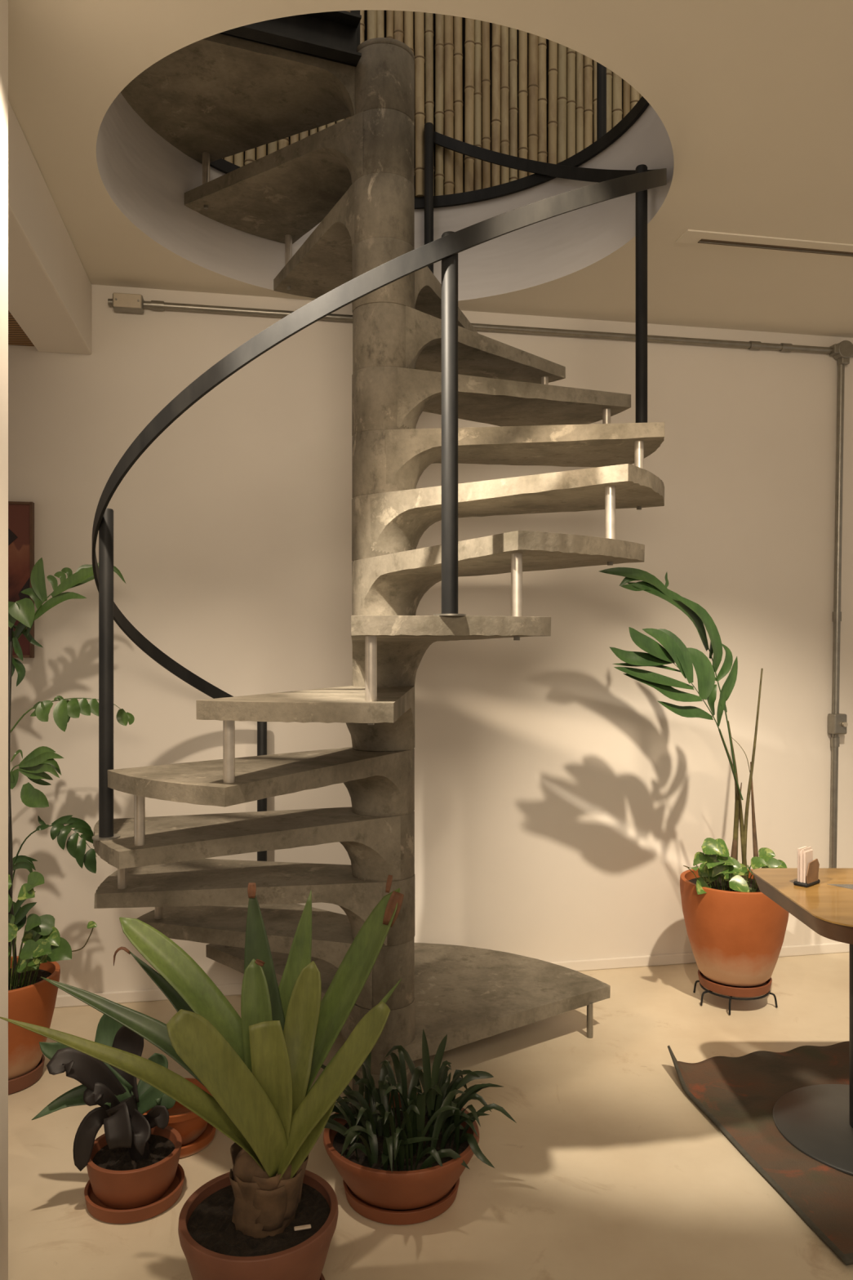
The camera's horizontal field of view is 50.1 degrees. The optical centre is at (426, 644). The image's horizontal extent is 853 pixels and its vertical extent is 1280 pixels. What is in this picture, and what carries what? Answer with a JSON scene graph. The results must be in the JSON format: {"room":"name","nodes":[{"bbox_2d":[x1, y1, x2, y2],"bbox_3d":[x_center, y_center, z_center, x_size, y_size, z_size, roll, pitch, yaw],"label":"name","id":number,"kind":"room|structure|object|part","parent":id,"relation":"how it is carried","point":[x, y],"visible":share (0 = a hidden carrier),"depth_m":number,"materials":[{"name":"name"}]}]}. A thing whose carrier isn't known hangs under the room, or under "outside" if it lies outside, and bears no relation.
{"room":"stairwell","nodes":[
{"label":"stairwell","id":0,"kind":"room"},
{"bbox_2d":[0,0,8,1279],"bbox_3d":[-1.073,-0.002,1.695,0.500,2.621,0.240,0,0,-11],"label":"wall","id":1,"kind":"structure","parent":0,"point":[3,3],"depth_m":1.82,"materials":[{"name":"paint"}]},
{"bbox_2d":[8,311,34,346],"bbox_3d":[-1.702,-1.100,0.589,1.600,0.050,5.200,0,0,-11],"label":"ceiling","id":2,"kind":"structure","parent":0,"point":[16,335],"depth_m":3.17,"materials":[{"name":"brown wood"}]},
{"bbox_2d":[8,955,60,1079],"bbox_3d":[-1.282,1.140,2.750,0.332,0.296,0.332,0,0,0],"label":"pot","id":3,"kind":"object","parent":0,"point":[32,999],"depth_m":2.68,"materials":[{"name":"ceramic"}]},
{"bbox_2d":[7,0,852,337],"bbox_3d":[0.100,-1.513,1.202,6.600,0.400,6.004,0,0,0],"label":"ceiling","id":4,"kind":"structure","parent":0,"point":[748,115],"depth_m":2.63,"materials":[{"name":"paint"}]},
{"bbox_2d":[209,36,649,208],"bbox_3d":[-0.112,-2.197,2.715,1.627,1.040,1.649,0,0,0],"label":"railing","id":5,"kind":"object","parent":4,"relation":"on","point":[604,140],"visible":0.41,"depth_m":3.20,"materials":[{"name":"black metal"}]},
{"bbox_3d":[0.598,-2.207,3.119,0.033,1.020,0.033,0,0,0],"label":"post","id":6,"kind":"part","parent":5,"relation":"part of","materials":[{"name":"black metal"}]},
{"bbox_2d":[222,9,642,197],"bbox_3d":[0.257,-2.815,3.569,3.200,2.200,0.072,0,0,-11],"label":"screen","id":7,"kind":"object","parent":4,"relation":"on","point":[502,89],"visible":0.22,"depth_m":3.55,"materials":[{"name":"beige wood"}]},
{"bbox_2d":[675,229,852,257],"bbox_3d":[1.201,-1.309,3.000,0.780,0.010,0.085,0,0,-11],"label":"ceiling vent","id":8,"kind":"object","parent":4,"relation":"in","point":[690,236],"visible":1,"depth_m":2.97,"materials":[{"name":"metal"}]},
{"bbox_3d":[1.198,-1.306,3.015,0.640,0.003,0.004,0,0,-11],"label":"blade","id":9,"kind":"part","parent":8,"relation":"part of","materials":[{"name":"white metal"}]},
{"bbox_2d":[8,284,852,995],"bbox_3d":[0.089,-1.290,3.637,6.718,5.400,0.120,0,0,-11],"label":"wall","id":10,"kind":"structure","parent":0,"point":[561,808],"depth_m":3.60,"materials":[{"name":"paint"}]},
{"bbox_2d":[8,501,34,657],"bbox_3d":[-1.605,-0.232,3.239,0.396,0.557,0.030,0,0,-11],"label":"framed picture","id":11,"kind":"object","parent":10,"relation":"attached to","point":[20,514],"visible":0.62,"depth_m":3.26,"materials":[{"name":"fabric"}]},
{"bbox_3d":[-1.605,-0.506,3.239,0.386,0.009,0.030,0,0,-11],"label":"frame rail","id":12,"kind":"part","parent":11,"relation":"part of","materials":[{"name":"brown wood"}]},
{"bbox_3d":[-1.605,0.041,3.239,0.386,0.009,0.030,0,0,-11],"label":"frame rail","id":13,"kind":"part","parent":11,"relation":"part of","materials":[{"name":"brown wood"}]},
{"bbox_3d":[-1.415,-0.232,3.275,0.009,0.557,0.030,0,0,-11],"label":"frame rail","id":14,"kind":"part","parent":11,"relation":"part of","materials":[{"name":"brown wood"}]},
{"bbox_2d":[8,100,91,354],"bbox_3d":[-0.825,-1.184,0.756,0.185,0.257,5.200,0,0,-11],"label":"beam","id":15,"kind":"structure","parent":10,"relation":"attached to","point":[50,286],"depth_m":2.69,"materials":[{"name":"paint"}]},
{"bbox_2d":[54,942,849,1007],"bbox_3d":[0.101,1.289,3.573,6.718,0.042,0.012,0,0,-11],"label":"baseboard","id":16,"kind":"structure","parent":10,"relation":"attached to","point":[156,994],"depth_m":3.68,"materials":[{"name":"paint"}]},
{"bbox_2d":[107,292,852,867],"bbox_3d":[0.600,-0.136,3.633,3.568,2.293,0.074,0,0,-11],"label":"conduit","id":17,"kind":"object","parent":10,"relation":"attached to","point":[842,352],"visible":0.96,"depth_m":3.83,"materials":[{"name":"grey metal"}]},
{"bbox_3d":[1.752,0.333,3.823,0.019,0.020,0.012,0,0,-11],"label":"knob","id":18,"kind":"part","parent":17,"relation":"part of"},
{"bbox_2d":[8,951,852,1279],"bbox_3d":[0.100,1.360,1.400,7.200,0.100,6.800,0,0,0],"label":"floor","id":19,"kind":"structure","parent":0,"point":[607,1169],"depth_m":2.28,"materials":[{"name":"beige concrete"}]},
{"bbox_2d":[8,1053,44,1094],"bbox_3d":[-1.282,1.288,2.750,0.244,0.044,0.244,0,0,0],"label":"saucer","id":20,"kind":"object","parent":19,"relation":"on","point":[20,1083],"visible":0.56,"depth_m":2.69,"materials":[{"name":"ceramic"}]},
{"bbox_2d":[8,557,134,1079],"bbox_3d":[-1.205,0.502,2.817,0.486,1.571,0.466,0,0,0],"label":"potted plant","id":21,"kind":"object","parent":20,"relation":"on","point":[32,999],"visible":0.94,"depth_m":2.90,"materials":[{"name":"plant"}]},
{"bbox_3d":[-1.304,0.489,2.846,0.030,1.138,0.246,0,0,-23],"label":"stem","id":22,"kind":"part","parent":21,"relation":"part of","materials":[{"name":"green plant"}]},
{"bbox_3d":[-1.246,0.778,2.750,0.033,0.525,0.012,0,0,0],"label":"stem","id":23,"kind":"part","parent":21,"relation":"part of","materials":[{"name":"green plant"}]},
{"bbox_2d":[84,1163,184,1223],"bbox_3d":[-0.692,1.293,2.170,0.228,0.034,0.228,0,0,0],"label":"saucer","id":24,"kind":"object","parent":19,"relation":"on","point":[95,1206],"visible":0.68,"depth_m":2.09,"materials":[{"name":"ceramic"}]},
{"bbox_2d":[31,1013,182,1208],"bbox_3d":[-0.753,1.092,2.170,0.336,0.401,0.219,0,0,0],"label":"potted plant","id":25,"kind":"object","parent":24,"relation":"on","point":[134,1163],"visible":0.93,"depth_m":2.12,"materials":[{"name":"plant"}]},
{"bbox_3d":[-0.704,1.147,2.170,0.093,0.156,0.060,0,0,0],"label":"stem","id":26,"kind":"part","parent":25,"relation":"part of","materials":[{"name":"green plant"}]},
{"bbox_2d":[86,1125,182,1208],"bbox_3d":[-0.695,1.242,2.170,0.219,0.100,0.219,0,0,0],"label":"pot","id":27,"kind":"object","parent":25,"relation":"on","point":[120,1178],"depth_m":2.11,"materials":[{"name":"ceramic"}]},
{"bbox_2d":[179,1122,216,1158],"bbox_3d":[-0.666,1.295,2.420,0.215,0.030,0.215,0,0,0],"label":"saucer","id":28,"kind":"object","parent":19,"relation":"on","point":[207,1135],"visible":0.22,"depth_m":2.37,"materials":[{"name":"ceramic"}]},
{"bbox_2d":[142,1078,212,1146],"bbox_3d":[-0.666,1.246,2.420,0.212,0.096,0.212,0,0,0],"label":"terracotta bowl","id":29,"kind":"object","parent":28,"relation":"on","point":[190,1126],"visible":0.28,"depth_m":2.36,"materials":[{"name":"orange ceramic"}]},
{"bbox_2d":[319,1272,324,1279],"bbox_3d":[-0.328,1.292,1.790,0.263,0.036,0.263,0,0,0],"label":"saucer","id":30,"kind":"object","parent":19,"relation":"on","point":[322,1277],"visible":0.03,"depth_m":1.84,"materials":[{"name":"ceramic"}]},
{"bbox_2d":[0,875,404,1279],"bbox_3d":[-0.405,0.873,1.781,0.720,0.830,0.326,0,0,0],"label":"bromeliad","id":31,"kind":"object","parent":30,"relation":"on","point":[259,1068],"visible":0.99,"depth_m":1.74,"materials":[{"name":"plant"}]},
{"bbox_2d":[177,1169,338,1279],"bbox_3d":[-0.328,1.196,1.790,0.308,0.183,0.308,0,0,0],"label":"pot","id":32,"kind":"object","parent":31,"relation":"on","point":[217,1243],"depth_m":1.73,"materials":[{"name":"ceramic"}]},
{"bbox_3d":[-0.312,1.054,1.790,0.136,0.170,0.135,0,0,0],"label":"stem","id":33,"kind":"part","parent":31,"relation":"part of","materials":[{"name":"brown plant"}]},
{"bbox_2d":[293,1224,311,1231],"bbox_3d":[-0.235,1.107,1.735,0.032,0.004,0.009,0,0,-14],"label":"chip","id":34,"kind":"object","parent":31,"relation":"on","point":[306,1226],"visible":1,"depth_m":1.73,"materials":[{"name":"beige wood"}]},
{"bbox_2d":[91,33,666,1097],"bbox_3d":[-0.134,-0.335,2.721,1.642,3.290,1.661,0,0,0],"label":"spiral staircase","id":35,"kind":"structure","parent":19,"relation":"on","point":[217,96],"depth_m":2.62,"materials":[{"name":"concrete"}]},
{"bbox_3d":[-0.815,0.072,2.323,0.036,0.834,0.036,0,0,0],"label":"post","id":36,"kind":"part","parent":35,"relation":"part of","materials":[{"name":"black metal"}]},
{"bbox_3d":[-0.599,0.638,3.326,0.036,0.813,0.036,0,0,0],"label":"post","id":37,"kind":"part","parent":35,"relation":"part of","materials":[{"name":"black metal"}]},
{"bbox_2d":[218,10,361,66],"bbox_3d":[-0.583,-2.275,2.487,0.856,1.194,0.077,0,0,-21],"label":"steel beam","id":38,"kind":"structure","parent":35,"relation":"attached to","point":[332,36],"depth_m":2.59,"materials":[{"name":"black metal"}]},
{"bbox_3d":[-0.127,-0.845,2.696,1.620,2.271,1.610,0,0,0],"label":"handrail","id":39,"kind":"part","parent":35,"relation":"part of","materials":[{"name":"black metal"}]},
{"bbox_3d":[0.009,-1.573,3.472,0.036,0.811,0.036,0,0,0],"label":"post","id":40,"kind":"part","parent":35,"relation":"part of","materials":[{"name":"black metal"}]},
{"bbox_3d":[0.049,-0.467,1.936,0.036,0.807,0.036,0,0,0],"label":"post","id":41,"kind":"part","parent":35,"relation":"part of","materials":[{"name":"black metal"}]},
{"bbox_3d":[0.546,1.252,3.050,0.021,0.115,0.021,0,0,0],"label":"platform leg","id":42,"kind":"part","parent":35,"relation":"part of","materials":[{"name":"grey metal"}]},
{"bbox_3d":[0.654,-1.034,2.775,0.036,0.836,0.036,0,0,0],"label":"post","id":43,"kind":"part","parent":35,"relation":"part of","materials":[{"name":"black metal"}]},
{"bbox_2d":[342,1177,459,1225],"bbox_3d":[-0.060,1.293,2.190,0.279,0.034,0.279,0,0,0],"label":"saucer","id":44,"kind":"object","parent":19,"relation":"on","point":[374,1213],"visible":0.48,"depth_m":2.07,"materials":[{"name":"ceramic"}]},
{"bbox_2d":[320,1028,516,1210],"bbox_3d":[-0.043,1.106,2.180,0.510,0.372,0.534,0,0,0],"label":"plant","id":45,"kind":"object","parent":44,"relation":"on","point":[402,1150],"visible":0.97,"depth_m":2.12,"materials":[{"name":"green plant"}]},
{"bbox_3d":[-0.060,1.227,2.190,0.374,0.130,0.374,0,0,0],"label":"pot","id":46,"kind":"part","parent":45,"relation":"part of","materials":[{"name":"ceramic"}]},
{"bbox_2d":[693,980,777,1014],"bbox_3d":[1.122,1.280,3.358,0.271,0.054,0.248,0,0,-10],"label":"plant stand","id":47,"kind":"object","parent":19,"relation":"on","point":[731,997],"visible":0.56,"depth_m":3.28,"materials":[{"name":"black metal"}]},
{"bbox_3d":[1.030,1.282,3.420,0.059,0.051,0.007,0,0,30],"label":"leg","id":48,"kind":"part","parent":47,"relation":"part of","materials":[{"name":"black metal"}]},
{"bbox_3d":[1.021,1.282,3.319,0.059,0.051,0.007,0,0,-20],"label":"leg","id":49,"kind":"part","parent":47,"relation":"part of","materials":[{"name":"black metal"}]},
{"bbox_3d":[1.083,1.282,3.252,0.007,0.051,0.059,0,0,25],"label":"leg","id":50,"kind":"part","parent":47,"relation":"part of","materials":[{"name":"black metal"}]},
{"bbox_2d":[697,969,772,997],"bbox_3d":[1.133,1.234,3.360,0.259,0.036,0.259,0,0,0],"label":"saucer","id":51,"kind":"object","parent":47,"relation":"on","point":[724,989],"visible":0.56,"depth_m":3.26,"materials":[{"name":"ceramic"}]},
{"bbox_2d":[599,567,789,986],"bbox_3d":[0.937,0.474,3.301,0.798,1.483,0.388,0,0,-17],"label":"potted palm","id":52,"kind":"object","parent":51,"relation":"on","point":[736,933],"visible":0.94,"depth_m":3.20,"materials":[{"name":"ceramic"}]},
{"bbox_3d":[1.106,0.603,3.281,0.032,0.618,0.232,0,0,38],"label":"stem","id":53,"kind":"part","parent":52,"relation":"part of","materials":[{"name":"green plant"}]},
{"bbox_3d":[1.111,0.590,3.302,0.034,0.643,0.153,0,0,23],"label":"stem","id":54,"kind":"part","parent":52,"relation":"part of","materials":[{"name":"green plant"}]},
{"bbox_3d":[1.134,0.709,3.360,0.053,0.406,0.028,0,0,0],"label":"stem","id":55,"kind":"part","parent":52,"relation":"part of","materials":[{"name":"plant"}]},
{"bbox_3d":[1.171,0.409,3.397,0.068,0.129,0.007,0,0,28],"label":"stem","id":56,"kind":"part","parent":52,"relation":"part of","materials":[{"name":"green plant"}]},
{"bbox_3d":[1.202,0.489,3.377,0.097,0.805,0.017,0,0,-24],"label":"stem","id":57,"kind":"part","parent":52,"relation":"part of","materials":[{"name":"green plant"}]},
{"bbox_3d":[1.219,0.675,3.380,0.040,0.484,0.022,0,0,0],"label":"stem","id":58,"kind":"part","parent":52,"relation":"part of","materials":[{"name":"brown plant"}]},
{"bbox_2d":[680,868,789,986],"bbox_3d":[1.133,1.039,3.360,0.388,0.354,0.388,0,0,0],"label":"pot","id":59,"kind":"object","parent":51,"relation":"on","point":[736,933],"depth_m":3.22,"materials":[{"name":"ceramic"}]},
{"bbox_3d":[1.240,1.282,3.306,0.059,0.051,0.007,0,0,27],"label":"leg","id":60,"kind":"part","parent":47,"relation":"part of","materials":[{"name":"black metal"}]},
{"bbox_2d":[667,1040,852,1265],"bbox_3d":[1.554,1.269,2.547,1.608,0.065,0.916,0,0,-14],"label":"rug","id":61,"kind":"object","parent":19,"relation":"on","point":[740,1095],"visible":0.85,"depth_m":2.52,"materials":[{"name":"brown fabric"}]},
{"bbox_2d":[751,867,852,1175],"bbox_3d":[1.187,0.978,2.417,0.500,0.637,0.565,0,0,0],"label":"cafe table","id":62,"kind":"object","parent":61,"relation":"on","point":[817,1120],"visible":1,"depth_m":2.43,"materials":[{"name":"brown wood"}]},
{"bbox_2d":[793,858,820,887],"bbox_3d":[1.050,0.626,2.520,0.078,0.070,0.040,0,0,-41],"label":"napkin holder","id":63,"kind":"object","parent":62,"relation":"on","point":[812,874],"visible":0.92,"depth_m":2.50,"materials":[{"name":"brown wood"}]},
{"bbox_2d":[797,846,813,883],"bbox_3d":[1.043,0.604,2.516,0.049,0.092,0.025,0,0,-41],"label":"paper napkins","id":64,"kind":"object","parent":63,"relation":"in","point":[805,854],"visible":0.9,"depth_m":2.50,"materials":[{"name":"white paper"}]},
{"bbox_3d":[1.062,0.622,2.509,0.072,0.062,0.003,0,0,-41],"label":"plate","id":65,"kind":"part","parent":63,"relation":"part of","materials":[{"name":"brown wood"}]},
{"bbox_3d":[1.187,1.288,2.425,0.500,0.016,0.500,0,0,0],"label":"foot plate","id":66,"kind":"part","parent":62,"relation":"part of","materials":[{"name":"grey metal"}]}
]}

